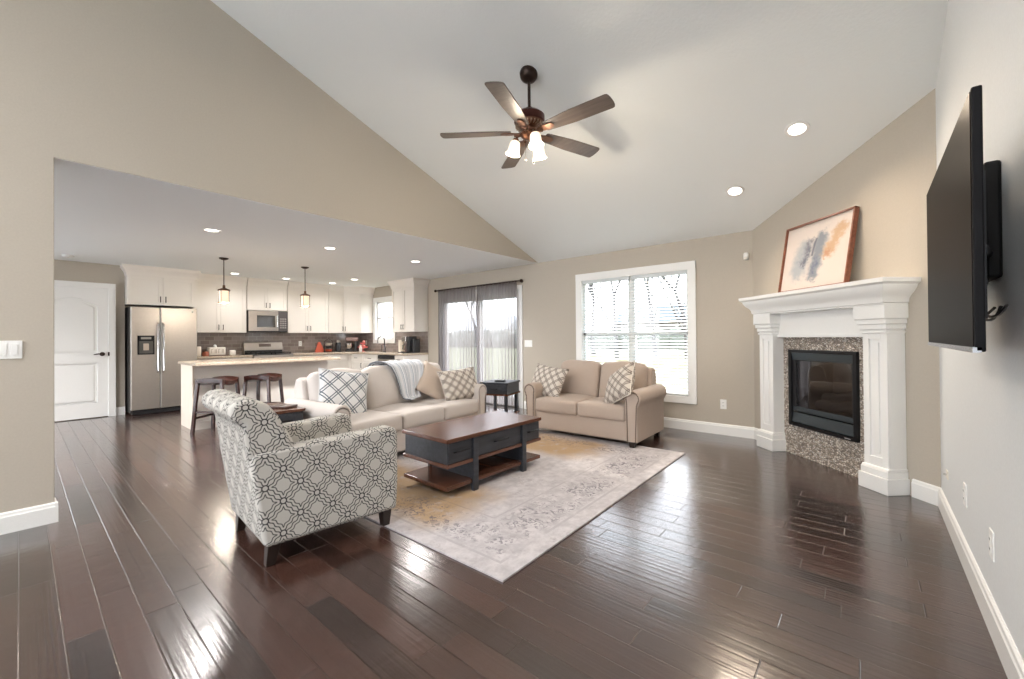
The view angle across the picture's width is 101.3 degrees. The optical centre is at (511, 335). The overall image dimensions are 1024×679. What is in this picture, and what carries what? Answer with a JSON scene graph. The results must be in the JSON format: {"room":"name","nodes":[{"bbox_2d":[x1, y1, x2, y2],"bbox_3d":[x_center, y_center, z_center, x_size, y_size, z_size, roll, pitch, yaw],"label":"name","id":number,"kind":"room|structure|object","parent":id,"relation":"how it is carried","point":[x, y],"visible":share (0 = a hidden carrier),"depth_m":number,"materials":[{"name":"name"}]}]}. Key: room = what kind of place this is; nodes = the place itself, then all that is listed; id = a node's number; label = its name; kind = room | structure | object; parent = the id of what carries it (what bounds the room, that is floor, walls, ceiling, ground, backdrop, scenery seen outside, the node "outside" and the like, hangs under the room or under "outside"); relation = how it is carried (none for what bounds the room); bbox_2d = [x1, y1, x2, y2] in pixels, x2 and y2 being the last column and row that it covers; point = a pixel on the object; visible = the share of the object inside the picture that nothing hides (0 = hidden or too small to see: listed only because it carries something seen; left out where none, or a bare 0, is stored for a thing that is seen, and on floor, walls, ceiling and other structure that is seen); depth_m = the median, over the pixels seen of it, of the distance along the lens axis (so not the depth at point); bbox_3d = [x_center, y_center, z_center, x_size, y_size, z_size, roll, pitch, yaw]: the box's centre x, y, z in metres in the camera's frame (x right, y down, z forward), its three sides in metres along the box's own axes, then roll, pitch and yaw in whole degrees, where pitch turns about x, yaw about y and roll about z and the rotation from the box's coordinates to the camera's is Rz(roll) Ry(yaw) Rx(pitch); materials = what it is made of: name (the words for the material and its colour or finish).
{"room":"living room","nodes":[
{"label":"living room","id":0,"kind":"room"},
{"bbox_2d":[54,259,127,421],"bbox_3d":[-6.341,0.083,7.343,0.565,2.440,8.172,-1,0,40],"label":"wall","id":1,"kind":"structure","parent":0,"point":[64,270],"depth_m":6.81,"materials":[{"name":"paint"}]},
{"bbox_2d":[54,280,115,420],"bbox_3d":[-6.715,0.237,6.396,0.089,2.125,0.985,-1,0,40],"label":"door","id":2,"kind":"structure","parent":1,"relation":"in","point":[84,312],"depth_m":6.51,"materials":[{"name":"white wood"}]},
{"bbox_2d":[116,406,124,414],"bbox_3d":[-6.376,1.234,6.834,0.017,0.133,0.110,-1,0,40],"label":"baseboard","id":3,"kind":"structure","parent":1,"relation":"attached to","point":[119,410],"depth_m":6.83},
{"bbox_2d":[120,264,200,307],"bbox_3d":[-6.136,-0.818,7.302,0.704,0.638,1.037,-1,0,40],"label":"upper cabinet","id":4,"kind":"object","parent":1,"relation":"attached to","point":[145,286],"visible":0.95,"depth_m":7.08,"materials":[{"name":"white wood"}]},
{"bbox_2d":[191,273,247,332],"bbox_3d":[-5.657,-0.592,8.086,0.414,1.088,0.870,-1,0,40],"label":"upper cabinet","id":5,"kind":"object","parent":1,"relation":"attached to","point":[213,316],"visible":0.89,"depth_m":7.98,"materials":[{"name":"white wood"}]},
{"bbox_2d":[246,278,287,311],"bbox_3d":[-5.126,-0.823,8.714,0.414,0.628,0.745,-1,0,40],"label":"upper cabinet","id":6,"kind":"object","parent":1,"relation":"attached to","point":[261,294],"visible":0.94,"depth_m":8.59,"materials":[{"name":"white wood"}]},
{"bbox_2d":[246,310,287,331],"bbox_3d":[-5.112,-0.279,8.702,0.438,0.429,0.735,-1,0,40],"label":"microwave","id":7,"kind":"object","parent":6,"relation":"attached to","point":[256,321],"visible":0.99,"depth_m":8.56,"materials":[{"name":"silver metal"}]},
{"bbox_2d":[197,332,359,355],"bbox_3d":[-4.956,-0.052,9.217,0.008,0.890,3.522,-1,0,40],"label":"backsplash","id":8,"kind":"structure","parent":1,"relation":"attached to","point":[230,341],"depth_m":9.10,"materials":[{"name":"brown tile"}]},
{"bbox_2d":[281,281,328,332],"bbox_3d":[-4.590,-0.593,9.341,0.414,1.088,0.875,-1,0,40],"label":"upper cabinet","id":9,"kind":"object","parent":1,"relation":"attached to","point":[314,318],"visible":0.95,"depth_m":9.23,"materials":[{"name":"white wood"}]},
{"bbox_2d":[328,285,343,332],"bbox_3d":[-4.182,-0.594,9.821,0.414,1.088,0.365,-1,0,40],"label":"upper cabinet","id":10,"kind":"object","parent":1,"relation":"attached to","point":[335,293],"visible":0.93,"depth_m":9.72,"materials":[{"name":"white wood"}]},
{"bbox_2d":[0,0,537,512],"bbox_3d":[-2.776,-1.063,3.259,0.120,4.621,9.770,-1,0,40],"label":"wall","id":11,"kind":"structure","parent":0,"point":[179,92],"depth_m":3.18,"materials":[{"name":"paint"}]},
{"bbox_2d":[0,341,21,358],"bbox_3d":[-3.202,0.092,2.638,0.010,0.115,0.162,-1,0,40],"label":"light switch","id":12,"kind":"object","parent":11,"relation":"attached to","point":[8,349],"visible":1,"depth_m":2.66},
{"bbox_2d":[0,501,57,534],"bbox_3d":[-4.453,1.182,1.144,0.017,0.133,4.371,-1,0,40],"label":"baseboard","id":13,"kind":"structure","parent":11,"relation":"attached to","point":[44,514],"depth_m":2.70,"materials":[{"name":"wood"}]},
{"bbox_2d":[54,0,947,287],"bbox_3d":[-3.184,-2.335,3.607,10.424,2.366,9.972,-1,0,40],"label":"ceiling","id":14,"kind":"structure","parent":0,"point":[705,94],"depth_m":3.75,"materials":[{"name":"white paint"}]},
{"bbox_2d":[202,228,221,232],"bbox_3d":[-3.363,-1.176,4.703,0.179,0.013,0.179,-1,0,40],"label":"recessed light","id":15,"kind":"object","parent":14,"relation":"in","point":[204,229],"visible":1,"depth_m":4.70,"materials":[{"name":"beige"}]},
{"bbox_2d":[217,257,229,303],"bbox_3d":[-4.331,-0.819,6.308,0.160,0.682,0.160,-1,0,40],"label":"pendant light","id":16,"kind":"object","parent":14,"relation":"hanging from","point":[223,292],"visible":1,"depth_m":6.27,"materials":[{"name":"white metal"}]},
{"bbox_2d":[300,267,309,306],"bbox_3d":[-3.527,-0.821,7.152,0.160,0.682,0.160,-1,0,40],"label":"pendant light","id":17,"kind":"object","parent":14,"relation":"hanging from","point":[305,298],"visible":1,"depth_m":7.10,"materials":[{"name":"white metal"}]},
{"bbox_2d":[440,65,614,168],"bbox_3d":[0.189,-1.830,3.490,1.398,0.794,1.454,-1,0,40],"label":"ceiling fan","id":18,"kind":"object","parent":14,"relation":"hanging from","point":[529,121],"visible":1,"depth_m":3.44,"materials":[{"name":"wood"}]},
{"bbox_2d":[725,186,744,196],"bbox_3d":[2.313,-1.495,4.353,0.179,0.068,0.170,-1,0,40],"label":"recessed light","id":19,"kind":"object","parent":14,"relation":"in","point":[732,191],"visible":1,"depth_m":4.35,"materials":[{"name":"beige"}]},
{"bbox_2d":[784,121,809,136],"bbox_3d":[2.375,-1.717,3.497,0.179,0.068,0.170,-1,0,40],"label":"recessed light","id":20,"kind":"object","parent":14,"relation":"in","point":[798,128],"visible":1,"depth_m":3.49,"materials":[{"name":"beige"}]},
{"bbox_2d":[0,404,1007,678],"bbox_3d":[-3.396,1.306,3.724,11.974,0.100,10.072,-1,0,40],"label":"floor","id":21,"kind":"structure","parent":0,"point":[739,558],"depth_m":2.02,"materials":[{"name":"brown wood"}]},
{"bbox_2d":[125,306,196,414],"bbox_3d":[-6.059,0.412,7.247,0.831,1.755,0.870,-1,0,40],"label":"refrigerator","id":22,"kind":"object","parent":21,"relation":"on","point":[156,338],"visible":0.93,"depth_m":6.95,"materials":[{"name":"silver metal"}]},
{"bbox_2d":[190,376,239,434],"bbox_3d":[-3.897,0.912,5.560,0.432,0.717,0.408,0,0,0],"label":"bar stool","id":23,"kind":"object","parent":21,"relation":"on","point":[219,380],"visible":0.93,"depth_m":5.40,"materials":[{"name":"brown wood"}]},
{"bbox_2d":[197,357,251,359],"bbox_3d":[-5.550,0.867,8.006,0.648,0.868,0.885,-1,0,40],"label":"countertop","id":24,"kind":"structure","parent":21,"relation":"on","point":[243,357],"depth_m":7.82,"materials":[{"name":"stone"}]},
{"bbox_2d":[197,354,252,358],"bbox_3d":[-5.562,0.411,8.008,0.637,0.040,0.895,-1,0,40],"label":"countertop","id":25,"kind":"structure","parent":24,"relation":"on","point":[241,355],"depth_m":7.79,"materials":[{"name":"stone"}]},
{"bbox_2d":[207,345,227,355],"bbox_3d":[-5.639,0.285,7.999,0.220,0.213,0.340,-1,0,40],"label":"bread box","id":26,"kind":"object","parent":25,"relation":"on","point":[213,351],"visible":0.93,"depth_m":7.94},
{"bbox_2d":[178,356,339,429],"bbox_3d":[-3.794,0.821,6.440,0.941,0.910,1.945,-1,0,40],"label":"kitchen island","id":27,"kind":"object","parent":21,"relation":"on","point":[291,369],"visible":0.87,"depth_m":6.06,"materials":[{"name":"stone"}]},
{"bbox_2d":[178,356,339,365],"bbox_3d":[-3.794,0.386,6.439,0.930,0.040,1.945,-1,0,40],"label":"island countertop","id":28,"kind":"structure","parent":27,"relation":"on","point":[302,358],"depth_m":6.10,"materials":[{"name":"stone"}]},
{"bbox_2d":[242,373,283,403],"bbox_3d":[-3.541,0.912,5.979,0.432,0.717,0.408,0,0,0],"label":"bar stool","id":29,"kind":"object","parent":21,"relation":"on","point":[268,377],"visible":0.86,"depth_m":5.85,"materials":[{"name":"brown wood"}]},
{"bbox_2d":[242,342,292,357],"bbox_3d":[-4.999,0.710,8.613,0.670,1.139,0.735,-1,0,40],"label":"range","id":30,"kind":"object","parent":21,"relation":"on","point":[257,349],"visible":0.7,"depth_m":8.64,"materials":[{"name":"silver metal"}]},
{"bbox_2d":[242,353,291,355],"bbox_3d":[-5.013,0.393,8.625,0.640,0.015,0.735,-1,0,40],"label":"cooktop","id":31,"kind":"object","parent":30,"relation":"in","point":[254,354],"depth_m":8.50,"materials":[{"name":"black metal"}]},
{"bbox_2d":[268,402,305,422],"bbox_3d":[-2.132,0.945,3.750,0.584,0.599,0.335,-1,0,40],"label":"end table","id":32,"kind":"object","parent":21,"relation":"on","point":[295,413],"visible":0.09,"depth_m":3.63,"materials":[{"name":"brown wood"}]},
{"bbox_2d":[270,404,297,407],"bbox_3d":[-2.051,0.634,3.753,0.200,0.018,0.140,-1,0,12],"label":"notebook","id":33,"kind":"object","parent":32,"relation":"on","point":[275,405],"visible":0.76,"depth_m":3.72,"materials":[{"name":"beige paper"}]},
{"bbox_2d":[202,389,396,566],"bbox_3d":[-1.321,0.780,2.657,0.775,0.901,0.943,-1,-1,44],"label":"armchair","id":34,"kind":"object","parent":21,"relation":"on","point":[287,481],"visible":1,"depth_m":2.36,"materials":[{"name":"fabric"}]},
{"bbox_2d":[293,354,347,368],"bbox_3d":[-4.386,0.866,9.375,0.648,0.868,1.200,-1,0,40],"label":"base cabinet","id":35,"kind":"object","parent":21,"relation":"on","point":[342,363],"visible":0.17,"depth_m":9.45,"materials":[{"name":"white wood"}]},
{"bbox_2d":[292,351,428,355],"bbox_3d":[-3.385,0.399,8.963,2.717,0.040,1.869,-1,0,40],"label":"countertop","id":36,"kind":"structure","parent":35,"relation":"on","point":[341,352],"depth_m":9.04,"materials":[{"name":"stone"}]},
{"bbox_2d":[315,342,323,351],"bbox_3d":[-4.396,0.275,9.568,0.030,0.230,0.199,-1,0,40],"label":"vase","id":37,"kind":"object","parent":36,"relation":"on","point":[319,348],"visible":0.84,"depth_m":9.56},
{"bbox_2d":[324,338,334,351],"bbox_3d":[-4.237,0.232,9.694,0.180,0.316,0.220,-1,0,40],"label":"rack","id":38,"kind":"object","parent":36,"relation":"on","point":[326,350],"visible":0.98,"depth_m":9.64,"materials":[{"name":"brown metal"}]},
{"bbox_2d":[335,340,340,351],"bbox_3d":[-4.079,0.252,9.849,0.120,0.275,0.120,-1,0,40],"label":"coffee grinder","id":39,"kind":"object","parent":36,"relation":"on","point":[337,344],"visible":1,"depth_m":9.81,"materials":[{"name":"black plastic"}]},
{"bbox_2d":[345,337,358,351],"bbox_3d":[-3.819,0.216,10.011,0.320,0.345,0.200,0,0,-10],"label":"stand mixer","id":40,"kind":"object","parent":36,"relation":"on","point":[349,346],"visible":0.94,"depth_m":9.96,"materials":[{"name":"plastic"}]},
{"bbox_2d":[345,343,353,349],"bbox_3d":[-3.878,0.272,10.001,0.200,0.145,0.200,0,0,-10],"label":"bowl","id":41,"kind":"object","parent":40,"relation":"on","point":[349,346],"depth_m":9.94,"materials":[{"name":"silver metal"}]},
{"bbox_2d":[398,338,403,352],"bbox_3d":[-2.362,0.215,8.966,0.160,0.310,0.160,-1,0,40],"label":"paper towel holder","id":42,"kind":"object","parent":36,"relation":"on","point":[400,343],"visible":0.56,"depth_m":8.91,"materials":[{"name":"paper"}]},
{"bbox_2d":[401,336,416,352],"bbox_3d":[-2.148,0.197,8.725,0.262,0.340,0.230,-1,0,40],"label":"coffee maker","id":43,"kind":"object","parent":36,"relation":"on","point":[408,347],"visible":0.87,"depth_m":8.63,"materials":[{"name":"black plastic"}]},
{"bbox_2d":[412,339,419,352],"bbox_3d":[-1.981,0.225,8.642,0.090,0.280,0.160,-1,0,40],"label":"can opener","id":44,"kind":"object","parent":36,"relation":"on","point":[415,342],"visible":1,"depth_m":8.60,"materials":[{"name":"black plastic"}]},
{"bbox_2d":[351,354,363,370],"bbox_3d":[-3.330,0.859,9.717,0.520,0.868,0.648,-1,0,40],"label":"base cabinet","id":45,"kind":"object","parent":21,"relation":"on","point":[356,359],"visible":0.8,"depth_m":9.48,"materials":[{"name":"white wood"}]},
{"bbox_2d":[363,354,377,368],"bbox_3d":[-2.899,0.853,9.351,0.590,0.868,0.648,-1,0,40],"label":"base cabinet","id":46,"kind":"object","parent":21,"relation":"on","point":[367,358],"visible":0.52,"depth_m":9.17,"materials":[{"name":"white wood"}]},
{"bbox_2d":[284,362,486,451],"bbox_3d":[-1.275,0.789,4.689,0.907,0.909,2.128,-1,0,35],"label":"sofa","id":47,"kind":"object","parent":21,"relation":"on","point":[386,406],"visible":0.44,"depth_m":4.47,"materials":[{"name":"fabric"}]},
{"bbox_2d":[307,368,361,400],"bbox_3d":[-1.794,0.601,4.324,0.304,0.523,0.583,-1,0,35],"label":"cushion","id":48,"kind":"object","parent":47,"relation":"on","point":[313,378],"depth_m":4.09,"materials":[{"name":"fabric"}]},
{"bbox_2d":[318,368,368,413],"bbox_3d":[-1.674,0.584,4.168,0.571,0.540,0.210,0,0,-39],"label":"throw pillow","id":49,"kind":"object","parent":47,"relation":"on","point":[349,389],"visible":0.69,"depth_m":4.12,"materials":[{"name":"fabric"}]},
{"bbox_2d":[351,410,401,430],"bbox_3d":[-1.577,0.876,4.175,0.824,0.209,0.589,-1,0,35],"label":"seat cushion","id":50,"kind":"object","parent":47,"relation":"on","point":[371,418],"depth_m":4.03,"materials":[{"name":"fabric"}]},
{"bbox_2d":[361,365,409,409],"bbox_3d":[-1.456,0.604,4.813,0.296,0.518,0.583,-1,0,35],"label":"cushion","id":51,"kind":"object","parent":47,"relation":"on","point":[383,390],"depth_m":4.65,"materials":[{"name":"fabric"}]},
{"bbox_2d":[367,359,423,399],"bbox_3d":[-1.292,0.517,5.016,0.538,0.443,0.740,-1,0,35],"label":"throw blanket","id":52,"kind":"object","parent":47,"relation":"on","point":[408,373],"visible":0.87,"depth_m":4.91,"materials":[{"name":"fabric"}]},
{"bbox_2d":[368,402,443,429],"bbox_3d":[-1.240,0.877,4.664,0.824,0.209,0.589,-1,0,35],"label":"seat cushion","id":53,"kind":"object","parent":47,"relation":"on","point":[414,414],"depth_m":4.48,"materials":[{"name":"fabric"}]},
{"bbox_2d":[410,362,440,401],"bbox_3d":[-1.120,0.600,5.304,0.291,0.526,0.583,-1,0,35],"label":"cushion","id":54,"kind":"object","parent":47,"relation":"on","point":[423,396],"depth_m":5.13,"materials":[{"name":"fabric"}]},
{"bbox_2d":[415,360,444,398],"bbox_3d":[-0.938,0.589,5.169,0.599,0.568,0.230,0,0,-33],"label":"throw pillow","id":55,"kind":"object","parent":47,"relation":"on","point":[429,384],"visible":0.72,"depth_m":5.07,"materials":[{"name":"beige fabric"}]},
{"bbox_2d":[413,397,477,419],"bbox_3d":[-0.902,0.877,5.154,0.824,0.209,0.589,-1,0,35],"label":"seat cushion","id":56,"kind":"object","parent":47,"relation":"on","point":[453,409],"depth_m":4.93,"materials":[{"name":"fabric"}]},
{"bbox_2d":[437,367,477,400],"bbox_3d":[-0.641,0.607,5.193,0.565,0.407,0.221,0,0,-43],"label":"throw pillow","id":57,"kind":"object","parent":47,"relation":"on","point":[458,384],"visible":0.83,"depth_m":5.10,"materials":[{"name":"fabric"}]},
{"bbox_2d":[378,355,394,360],"bbox_3d":[-2.432,0.808,8.960,0.600,0.785,0.605,-1,0,40],"label":"dishwasher","id":58,"kind":"object","parent":21,"relation":"on","point":[380,357],"visible":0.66,"depth_m":8.73,"materials":[{"name":"black plastic"}]},
{"bbox_2d":[395,354,427,361],"bbox_3d":[-2.080,0.842,8.655,0.300,0.868,0.648,-1,0,40],"label":"base cabinet","id":59,"kind":"object","parent":21,"relation":"on","point":[422,358],"visible":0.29,"depth_m":8.51,"materials":[{"name":"white wood"}]},
{"bbox_2d":[480,379,519,413],"bbox_3d":[-0.173,0.956,6.105,0.440,0.574,0.484,-1,0,23],"label":"end table","id":60,"kind":"object","parent":21,"relation":"on","point":[507,388],"visible":0.62,"depth_m":5.95,"materials":[{"name":"grey paint"}]},
{"bbox_2d":[486,391,519,395],"bbox_3d":[-0.169,0.842,6.117,0.440,0.025,0.460,-1,0,23],"label":"shelf","id":61,"kind":"object","parent":60,"relation":"attached to","point":[491,393],"depth_m":5.91,"materials":[{"name":"brown wood"}]},
{"bbox_2d":[486,409,519,412],"bbox_3d":[-0.167,1.131,6.115,0.420,0.025,0.440,-1,0,23],"label":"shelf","id":62,"kind":"object","parent":60,"relation":"attached to","point":[515,410],"depth_m":6.21,"materials":[{"name":"brown wood"}]},
{"bbox_2d":[366,430,684,581],"bbox_3d":[-0.075,1.224,3.944,2.420,0.009,2.880,-1,0,39],"label":"area rug","id":63,"kind":"object","parent":21,"relation":"on","point":[514,517],"visible":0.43,"depth_m":3.06,"materials":[{"name":"carpet"}]},
{"bbox_2d":[402,411,540,491],"bbox_3d":[-0.313,0.997,3.699,0.615,0.444,1.150,-1,0,41],"label":"coffee table","id":64,"kind":"object","parent":63,"relation":"on","point":[459,452],"visible":1,"depth_m":3.43,"materials":[{"name":"brown wood"}]},
{"bbox_2d":[403,437,540,469],"bbox_3d":[-0.313,0.979,3.700,0.560,0.027,1.140,-1,0,41],"label":"shelf","id":65,"kind":"object","parent":64,"relation":"attached to","point":[473,459],"depth_m":3.34,"materials":[{"name":"brown wood"}]},
{"bbox_2d":[404,452,539,491],"bbox_3d":[-0.311,1.145,3.698,0.540,0.030,1.140,-1,0,41],"label":"shelf","id":66,"kind":"object","parent":64,"relation":"attached to","point":[440,478],"depth_m":3.44,"materials":[{"name":"brown wood"}]},
{"bbox_2d":[524,360,666,447],"bbox_3d":[1.014,0.773,5.224,1.538,0.909,0.887,-1,0,38],"label":"loveseat","id":67,"kind":"object","parent":21,"relation":"on","point":[580,407],"visible":0.91,"depth_m":4.98,"materials":[{"name":"fabric"}]},
{"bbox_2d":[531,363,568,396],"bbox_3d":[0.465,0.605,5.476,0.228,0.453,0.609,0,0,-37],"label":"throw pillow","id":68,"kind":"object","parent":67,"relation":"on","point":[552,379],"visible":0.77,"depth_m":5.35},
{"bbox_2d":[536,393,596,414],"bbox_3d":[0.755,0.865,5.377,0.591,0.209,0.804,-1,0,38],"label":"seat cushion","id":69,"kind":"object","parent":67,"relation":"on","point":[566,403],"depth_m":5.12,"materials":[{"name":"fabric"}]},
{"bbox_2d":[560,360,601,396],"bbox_3d":[0.907,0.589,5.574,0.585,0.518,0.296,-1,0,38],"label":"cushion","id":70,"kind":"object","parent":67,"relation":"on","point":[583,377],"depth_m":5.43,"materials":[{"name":"fabric"}]},
{"bbox_2d":[577,397,625,420],"bbox_3d":[1.223,0.858,5.006,0.591,0.209,0.804,-1,0,38],"label":"seat cushion","id":71,"kind":"object","parent":67,"relation":"on","point":[593,408],"depth_m":4.72,"materials":[{"name":"fabric"}]},
{"bbox_2d":[604,360,635,403],"bbox_3d":[1.218,0.564,4.742,0.274,0.576,0.632,0,0,-22],"label":"throw pillow","id":72,"kind":"object","parent":67,"relation":"on","point":[620,384],"visible":0.94,"depth_m":4.62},
{"bbox_2d":[599,361,647,396],"bbox_3d":[1.377,0.579,5.205,0.585,0.526,0.291,-1,0,38],"label":"cushion","id":73,"kind":"object","parent":67,"relation":"on","point":[606,369],"depth_m":5.18,"materials":[{"name":"fabric"}]},
{"bbox_2d":[738,277,920,495],"bbox_3d":[2.958,0.393,3.888,0.693,1.622,1.686,0,0,-5],"label":"fireplace","id":74,"kind":"object","parent":21,"relation":"on","point":[833,375],"visible":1,"depth_m":3.68,"materials":[{"name":"tile"}]},
{"bbox_2d":[778,206,859,292],"bbox_3d":[2.812,-0.751,3.897,0.147,0.658,0.785,0,0,-5],"label":"framed picture","id":75,"kind":"object","parent":74,"relation":"on","point":[818,252],"visible":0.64,"depth_m":3.83,"materials":[{"name":"paper"}]},
{"bbox_2d":[738,277,920,314],"bbox_3d":[2.758,-0.321,3.877,0.303,0.192,1.686,0,0,-5],"label":"mantel shelf","id":76,"kind":"object","parent":74,"relation":"attached to","point":[880,292],"depth_m":3.47,"materials":[{"name":"wood"}]},
{"bbox_2d":[373,230,754,426],"bbox_3d":[-0.516,0.023,7.845,8.950,2.470,0.140,-1,0,40],"label":"wall","id":77,"kind":"structure","parent":0,"point":[724,325],"depth_m":5.34,"materials":[{"name":"paint"}]},
{"bbox_2d":[344,286,374,332],"bbox_3d":[-3.768,-0.595,10.092,0.691,1.088,0.644,-1,0,40],"label":"upper cabinet","id":78,"kind":"object","parent":77,"relation":"attached to","point":[358,300],"visible":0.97,"depth_m":9.90,"materials":[{"name":"white wood"}]},
{"bbox_2d":[373,296,394,342],"bbox_3d":[-2.972,-0.354,9.903,0.910,1.090,0.146,-1,0,40],"label":"window","id":79,"kind":"structure","parent":77,"relation":"in","point":[388,299],"depth_m":10.09,"materials":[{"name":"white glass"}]},
{"bbox_2d":[360,332,427,352],"bbox_3d":[-2.788,0.153,9.679,2.691,0.450,0.008,-1,0,40],"label":"backsplash","id":80,"kind":"structure","parent":77,"relation":"attached to","point":[423,336],"depth_m":9.59,"materials":[{"name":"brown tile"}]},
{"bbox_2d":[387,277,429,331],"bbox_3d":[-2.203,-0.616,8.913,0.922,1.088,0.414,-1,0,40],"label":"upper cabinet","id":81,"kind":"object","parent":77,"relation":"attached to","point":[409,295],"visible":1,"depth_m":8.73,"materials":[{"name":"white wood"}]},
{"bbox_2d":[434,279,522,291],"bbox_3d":[-0.684,-0.909,7.821,2.300,0.056,0.111,-1,0,40],"label":"curtain rod","id":82,"kind":"object","parent":77,"relation":"attached to","point":[520,280],"visible":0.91,"depth_m":7.66,"materials":[{"name":"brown metal"}]},
{"bbox_2d":[438,285,476,379],"bbox_3d":[-1.077,0.157,8.119,1.086,2.155,0.068,-1,0,40],"label":"curtain","id":83,"kind":"object","parent":82,"relation":"hanging from","point":[457,341],"visible":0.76,"depth_m":8.08,"materials":[{"name":"fabric"}]},
{"bbox_2d":[476,280,518,406],"bbox_3d":[-0.287,0.146,7.447,0.972,2.155,0.068,-1,0,40],"label":"curtain","id":84,"kind":"object","parent":82,"relation":"hanging from","point":[496,304],"visible":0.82,"depth_m":7.39,"materials":[{"name":"fabric"}]},
{"bbox_2d":[510,285,522,407],"bbox_3d":[-0.607,0.204,7.908,2.185,2.110,0.162,-1,0,40],"label":"door frame","id":85,"kind":"structure","parent":77,"relation":"in","point":[519,287],"depth_m":7.17,"materials":[{"name":"white wood"}]},
{"bbox_2d":[525,340,531,346],"bbox_3d":[0.275,0.141,7.074,0.162,0.115,0.010,-1,0,40],"label":"light switch","id":86,"kind":"object","parent":77,"relation":"attached to","point":[528,343],"visible":1,"depth_m":7.07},
{"bbox_2d":[575,260,696,404],"bbox_3d":[1.699,-0.025,5.931,1.765,1.825,0.146,-1,0,40],"label":"window","id":87,"kind":"structure","parent":77,"relation":"in","point":[690,266],"depth_m":5.71,"materials":[{"name":"white wood"}]},
{"bbox_2d":[582,276,630,363],"bbox_3d":[1.377,-0.019,6.157,0.760,1.630,0.052,-1,0,40],"label":"window blind","id":88,"kind":"object","parent":87,"relation":"attached to","point":[620,279],"visible":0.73,"depth_m":6.13,"materials":[{"name":"plastic"}]},
{"bbox_2d":[631,270,688,395],"bbox_3d":[1.974,-0.027,5.649,0.760,1.630,0.052,-1,0,40],"label":"window blind","id":89,"kind":"object","parent":87,"relation":"attached to","point":[679,273],"visible":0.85,"depth_m":5.60,"materials":[{"name":"plastic"}]},
{"bbox_2d":[524,401,754,438],"bbox_3d":[1.521,1.163,6.011,3.445,0.133,0.017,-1,0,40],"label":"baseboard","id":90,"kind":"structure","parent":77,"relation":"attached to","point":[691,425],"depth_m":5.21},
{"bbox_2d":[720,399,726,408],"bbox_3d":[2.578,0.843,5.117,0.070,0.115,0.010,-1,0,40],"label":"power outlet","id":91,"kind":"object","parent":77,"relation":"attached to","point":[723,403],"visible":1,"depth_m":5.11,"materials":[{"name":"white plastic"}]},
{"bbox_2d":[753,89,940,495],"bbox_3d":[2.966,-0.273,3.929,0.120,2.954,1.979,0,0,-5],"label":"wall","id":92,"kind":"structure","parent":0,"point":[890,176],"depth_m":3.22,"materials":[{"name":"paint"}]},
{"bbox_2d":[911,479,940,505],"bbox_3d":[2.982,1.132,3.022,0.017,0.133,0.189,0,0,-5],"label":"baseboard","id":93,"kind":"structure","parent":92,"relation":"attached to","point":[923,491],"depth_m":3.02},
{"bbox_2d":[935,0,1023,660],"bbox_3d":[0.313,-1.111,-0.285,0.120,4.621,8.373,-1,0,40],"label":"wall","id":94,"kind":"structure","parent":0,"point":[982,394],"depth_m":1.63,"materials":[{"name":"paint"}]},
{"bbox_2d":[963,482,966,507],"bbox_3d":[2.345,0.826,2.174,0.010,0.115,0.070,-1,0,40],"label":"power outlet","id":95,"kind":"object","parent":94,"relation":"attached to","point":[964,484],"visible":1,"depth_m":2.16,"materials":[{"name":"white plastic"}]},
{"bbox_2d":[926,85,1008,352],"bbox_3d":[1.582,-0.298,1.421,0.173,0.684,1.065,-1,0,40],"label":"television","id":96,"kind":"object","parent":94,"relation":"attached to","point":[964,195],"visible":1,"depth_m":1.27,"materials":[{"name":"black"}]},
{"bbox_2d":[938,488,1023,678],"bbox_3d":[0.279,1.134,-0.254,0.017,0.133,8.373,-1,0,40],"label":"baseboard","id":97,"kind":"structure","parent":94,"relation":"attached to","point":[1012,662],"depth_m":1.76,"materials":[{"name":"wood"}]},
{"bbox_2d":[989,527,994,561],"bbox_3d":[1.945,0.849,1.703,0.010,0.115,0.070,-1,0,40],"label":"power outlet","id":98,"kind":"object","parent":94,"relation":"attached to","point":[991,533],"visible":1,"depth_m":1.69,"materials":[{"name":"white plastic"}]},
{"label":"outside","id":99,"kind":"structure","parent":0,"visible":0},
{"bbox_2d":[587,350,686,391],"bbox_3d":[24.376,1.634,74.949,220.000,0.001,134.228,-1,0,40],"label":"lawn","id":100,"kind":"structure","parent":99,"point":[587,350],"depth_m":23.01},
{"bbox_2d":[587,284,595,354],"bbox_3d":[4.491,-3.953,30.061,5.915,11.047,4.562,-1,0,6],"label":"bare tree","id":101,"kind":"object","parent":100,"relation":"on","point":[592,291],"visible":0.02,"depth_m":30.18,"materials":[{"name":"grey plant"}]},
{"bbox_2d":[588,281,619,357],"bbox_3d":[6.737,-3.862,26.978,5.855,10.804,4.096,0,0,-9],"label":"bare tree","id":102,"kind":"object","parent":100,"relation":"on","point":[616,289],"visible":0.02,"depth_m":26.57,"materials":[{"name":"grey plant"}]},
{"bbox_2d":[587,324,683,349],"bbox_3d":[16.828,0.726,43.450,91.863,3.913,4.388,-1,0,40],"label":"hedgerow","id":103,"kind":"object","parent":100,"relation":"on","point":[639,324],"visible":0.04,"depth_m":43.77,"materials":[{"name":"green plant"}]},
{"bbox_2d":[612,303,685,330],"bbox_3d":[22.935,-1.326,54.006,17.800,5.760,8.800,-1,0,40],"label":"house","id":104,"kind":"structure","parent":100,"relation":"on","point":[663,307],"depth_m":54.41,"materials":[{"name":"beige"}]},
{"bbox_2d":[643,277,665,357],"bbox_3d":[9.024,-4.630,28.791,4.305,12.327,5.996,0,0,-43],"label":"bare tree","id":105,"kind":"object","parent":100,"relation":"on","point":[648,280],"visible":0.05,"depth_m":27.94,"materials":[{"name":"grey plant"}]},
{"bbox_2d":[650,275,686,358],"bbox_3d":[8.536,-4.149,24.798,6.917,11.287,5.411,-1,0,28],"label":"bare tree","id":106,"kind":"object","parent":100,"relation":"on","point":[678,277],"visible":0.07,"depth_m":25.08,"materials":[{"name":"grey plant"}]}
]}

